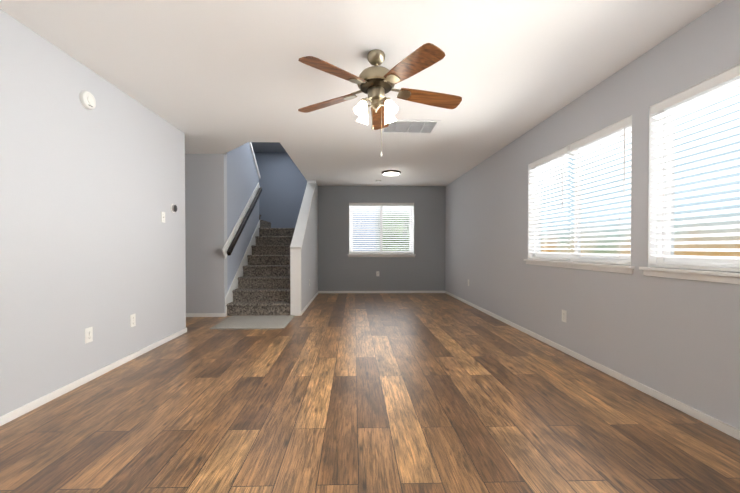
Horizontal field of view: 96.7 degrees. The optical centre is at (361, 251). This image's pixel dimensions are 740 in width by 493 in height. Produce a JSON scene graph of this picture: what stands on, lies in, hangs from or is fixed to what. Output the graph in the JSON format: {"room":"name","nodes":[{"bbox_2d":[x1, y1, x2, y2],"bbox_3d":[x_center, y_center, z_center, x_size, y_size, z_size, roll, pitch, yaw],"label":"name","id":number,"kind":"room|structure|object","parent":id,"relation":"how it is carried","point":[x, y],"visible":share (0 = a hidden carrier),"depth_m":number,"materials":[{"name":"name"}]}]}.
{"room":"living room","nodes":[
{"label":"living room","id":0,"kind":"room"},
{"bbox_2d":[0,9,185,415],"bbox_3d":[-2.152,-0.187,0.873,0.120,2.440,6.320,0,1,-1],"label":"wall","id":1,"kind":"structure","parent":0,"point":[88,238],"depth_m":2.44,"materials":[{"name":"grey paint"}]},
{"bbox_2d":[79,91,95,109],"bbox_3d":[-2.112,-1.166,2.544,0.037,0.134,0.134,0,1,-1],"label":"smoke detector","id":2,"kind":"object","parent":1,"relation":"attached to","point":[87,100],"visible":0.96,"depth_m":2.52,"materials":[{"name":"white plastic"}]},
{"bbox_2d":[85,327,92,343],"bbox_3d":[-2.127,0.654,2.563,0.007,0.115,0.070,0,1,-1],"label":"electrical outlet","id":3,"kind":"object","parent":1,"relation":"attached to","point":[88,334],"visible":1,"depth_m":2.56,"materials":[{"name":"white plastic"}]},
{"bbox_2d":[0,328,186,425],"bbox_3d":[-2.085,1.004,0.968,0.016,0.055,6.185,0,1,-1],"label":"baseboard","id":4,"kind":"structure","parent":1,"relation":"attached to","point":[26,408],"depth_m":2.45,"materials":[{"name":"white wood"}]},
{"bbox_2d":[130,314,135,327],"bbox_3d":[-2.139,0.648,3.073,0.007,0.115,0.070,0,1,-1],"label":"electrical outlet","id":5,"kind":"object","parent":1,"relation":"attached to","point":[132,320],"visible":1,"depth_m":3.07,"materials":[{"name":"white plastic"}]},
{"bbox_2d":[161,212,164,222],"bbox_3d":[-2.146,-0.367,3.562,0.017,0.115,0.070,0,1,-1],"label":"switch plate","id":6,"kind":"object","parent":1,"relation":"attached to","point":[163,217],"visible":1,"depth_m":3.56,"materials":[{"name":"white plastic"}]},
{"bbox_2d":[171,204,176,212],"bbox_3d":[-2.143,-0.489,3.761,0.031,0.104,0.104,0,1,-1],"label":"thermostat","id":7,"kind":"object","parent":1,"relation":"attached to","point":[173,208],"visible":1,"depth_m":3.73,"materials":[{"name":"white plastic"}]},
{"bbox_2d":[185,153,227,312],"bbox_3d":[-2.848,-0.638,4.973,1.560,3.250,0.120,0,1,-1],"label":"wall","id":8,"kind":"structure","parent":0,"point":[206,225],"depth_m":4.93,"materials":[{"name":"grey paint"}]},
{"bbox_2d":[186,313,224,316],"bbox_3d":[-2.840,0.960,4.925,1.572,0.055,0.012,0,1,-1],"label":"baseboard","id":9,"kind":"structure","parent":8,"relation":"attached to","point":[187,314],"depth_m":4.93,"materials":[{"name":"white wood"}]},
{"bbox_2d":[227,142,258,289],"bbox_3d":[-2.150,-0.648,5.905,0.120,3.250,1.710,0,1,-1],"label":"wall","id":10,"kind":"structure","parent":0,"point":[242,179],"depth_m":5.60,"materials":[{"name":"grey paint"}]},
{"bbox_2d":[222,183,261,258],"bbox_3d":[-2.037,-0.633,5.778,0.076,1.475,1.924,0,1,-1],"label":"handrail","id":11,"kind":"object","parent":10,"relation":"attached to","point":[232,239],"visible":0.98,"depth_m":5.54,"materials":[{"name":"black"}]},
{"bbox_2d":[225,220,259,316],"bbox_3d":[-2.083,0.176,5.855,0.011,1.602,1.830,0,1,-1],"label":"trim","id":12,"kind":"structure","parent":10,"relation":"attached to","point":[233,286],"depth_m":5.66,"materials":[{"name":"white"}]},
{"bbox_2d":[249,142,260,178],"bbox_3d":[-2.154,-1.899,6.298,0.150,0.863,0.988,0,1,-1],"label":"trim","id":13,"kind":"structure","parent":10,"relation":"attached to","point":[254,158],"depth_m":6.42,"materials":[{"name":"white"}]},
{"bbox_2d":[251,142,286,152],"bbox_3d":[-2.304,-2.350,6.047,2.340,0.150,3.420,0,1,-1],"label":"ceiling","id":14,"kind":"structure","parent":0,"point":[276,147],"depth_m":7.26,"materials":[{"name":"grey paint"}]},
{"bbox_2d":[254,152,306,227],"bbox_3d":[-2.197,-0.668,7.719,2.390,3.250,0.120,0,1,-1],"label":"wall","id":15,"kind":"structure","parent":0,"point":[282,182],"depth_m":7.65,"materials":[{"name":"grey paint"}]},
{"bbox_2d":[301,183,317,310],"bbox_3d":[-1.040,-0.248,6.355,0.140,2.440,2.670,0,1,-1],"label":"wall","id":16,"kind":"structure","parent":0,"point":[309,259],"depth_m":6.18,"materials":[{"name":"grey paint"}]},
{"bbox_2d":[290,180,315,315],"bbox_3d":[-1.027,-0.244,5.968,0.172,2.440,1.995,0,1,-1],"label":"trim","id":17,"kind":"structure","parent":16,"relation":"attached to","point":[295,263],"depth_m":5.01,"materials":[{"name":"white"}]},
{"bbox_2d":[301,291,318,314],"bbox_3d":[-0.963,0.946,6.238,0.016,0.055,2.406,0,1,-1],"label":"baseboard","id":18,"kind":"structure","parent":16,"relation":"attached to","point":[316,294],"depth_m":5.95,"materials":[{"name":"white wood"}]},
{"bbox_2d":[0,0,722,185],"bbox_3d":[-0.761,-1.908,2.762,5.870,0.960,10.070,0,1,-1],"label":"ceiling","id":19,"kind":"structure","parent":0,"point":[215,76],"depth_m":2.47,"materials":[{"name":"white paint"}]},
{"bbox_2d":[298,43,461,156],"bbox_3d":[0.125,-1.050,2.414,1.256,0.750,1.248,0,1,-1],"label":"ceiling fan","id":20,"kind":"object","parent":19,"relation":"hanging from","point":[375,82],"visible":1,"depth_m":2.32,"materials":[{"name":"brown wood"}]},
{"bbox_2d":[382,170,400,175],"bbox_3d":[0.546,-1.445,6.114,0.350,0.040,0.350,0,1,-1],"label":"flush-mount light","id":21,"kind":"object","parent":19,"relation":"attached to","point":[391,172],"visible":1,"depth_m":6.04,"materials":[{"name":"white glass"}]},
{"bbox_2d":[380,120,440,133],"bbox_3d":[0.545,-1.432,3.803,0.630,0.015,0.400,0,1,-1],"label":"ceiling vent","id":22,"kind":"object","parent":19,"relation":"in","point":[415,126],"visible":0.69,"depth_m":3.79,"materials":[{"name":"grey metal"}]},
{"bbox_2d":[0,293,739,492],"bbox_3d":[-0.761,1.061,2.795,5.870,0.100,10.070,0,1,-1],"label":"floor","id":23,"kind":"structure","parent":0,"point":[384,393],"depth_m":1.98,"materials":[{"name":"brown wood"}]},
{"bbox_2d":[210,315,294,328],"bbox_3d":[-1.478,0.985,4.593,0.940,0.012,0.800,0,1,-1],"label":"rug","id":24,"kind":"object","parent":23,"relation":"on","point":[260,322],"visible":0.98,"depth_m":4.52,"materials":[{"name":"fabric"}]},
{"bbox_2d":[226,214,294,315],"bbox_3d":[-2.218,-0.198,6.314,2.185,2.340,2.691,0,1,-1],"label":"staircase","id":25,"kind":"structure","parent":23,"relation":"on","point":[263,284],"depth_m":5.51,"materials":[{"name":"carpet"}]},
{"bbox_2d":[318,186,445,290],"bbox_3d":[0.532,-0.262,7.572,3.060,2.440,0.150,0,1,-1],"label":"wall","id":26,"kind":"structure","parent":0,"point":[339,269],"depth_m":7.50,"materials":[{"name":"grey paint"}]},
{"bbox_2d":[347,203,415,256],"bbox_3d":[0.448,-0.483,7.544,1.560,1.239,0.167,0,1,-1],"label":"window","id":27,"kind":"structure","parent":26,"relation":"in","point":[381,251],"depth_m":7.57,"materials":[{"name":"white plastic"}]},
{"bbox_2d":[349,203,413,253],"bbox_3d":[0.448,-0.512,7.514,1.472,1.162,0.064,0,1,-1],"label":"window blinds","id":28,"kind":"object","parent":27,"relation":"attached to","point":[378,205],"visible":0.98,"depth_m":7.51,"materials":[{"name":"white plastic"}]},
{"bbox_2d":[319,291,444,292],"bbox_3d":[0.447,0.932,7.502,2.894,0.055,0.020,0,1,-1],"label":"baseboard","id":29,"kind":"structure","parent":26,"relation":"attached to","point":[319,291],"depth_m":7.50,"materials":[{"name":"white wood"}]},
{"bbox_2d":[445,0,739,429],"bbox_3d":[2.102,-0.207,2.673,0.150,2.440,9.720,0,1,-1],"label":"wall","id":30,"kind":"structure","parent":0,"point":[677,339],"depth_m":2.55,"materials":[{"name":"grey paint"}]},
{"bbox_2d":[562,310,566,322],"bbox_3d":[2.010,0.646,3.271,0.007,0.115,0.070,0,1,-1],"label":"electrical outlet","id":31,"kind":"object","parent":30,"relation":"attached to","point":[564,315],"visible":1,"depth_m":3.26,"materials":[{"name":"white plastic"}]},
{"bbox_2d":[524,115,634,273],"bbox_3d":[2.066,-0.435,3.220,0.167,1.199,1.550,0,1,-1],"label":"window","id":32,"kind":"structure","parent":30,"relation":"in","point":[618,268],"depth_m":3.21,"materials":[{"name":"white plastic"}]},
{"bbox_2d":[529,116,631,264],"bbox_3d":[2.036,-0.464,3.219,0.064,1.122,1.462,0,1,-1],"label":"window blinds","id":33,"kind":"object","parent":32,"relation":"attached to","point":[620,125],"visible":0.9,"depth_m":2.98,"materials":[{"name":"white plastic"}]},
{"bbox_2d":[445,291,739,439],"bbox_3d":[2.020,0.984,2.757,0.020,0.055,9.574,0,1,-1],"label":"baseboard","id":34,"kind":"structure","parent":30,"relation":"attached to","point":[732,431],"depth_m":2.45,"materials":[{"name":"white wood"}]},
{"bbox_2d":[639,64,739,284],"bbox_3d":[2.104,-0.417,1.600,0.167,1.199,1.550,0,1,-1],"label":"window","id":35,"kind":"structure","parent":30,"relation":"in","point":[729,277],"depth_m":2.24,"materials":[{"name":"white plastic"}]},
{"bbox_2d":[650,65,739,271],"bbox_3d":[2.074,-0.446,1.599,0.064,1.122,1.462,0,1,-1],"label":"window blinds","id":36,"kind":"object","parent":35,"relation":"attached to","point":[724,77],"visible":1,"depth_m":2.02,"materials":[{"name":"white plastic"}]},
{"label":"outside","id":37,"kind":"structure","parent":0,"visible":0},
{"bbox_2d":[541,93,739,256],"bbox_3d":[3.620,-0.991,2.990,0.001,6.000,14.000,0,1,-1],"label":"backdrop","id":38,"kind":"structure","parent":37,"point":[718,238],"depth_m":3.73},
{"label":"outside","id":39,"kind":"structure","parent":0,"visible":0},
{"bbox_2d":[353,207,408,250],"bbox_3d":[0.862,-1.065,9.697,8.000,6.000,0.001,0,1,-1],"label":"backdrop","id":40,"kind":"structure","parent":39,"point":[363,226],"depth_m":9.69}
]}

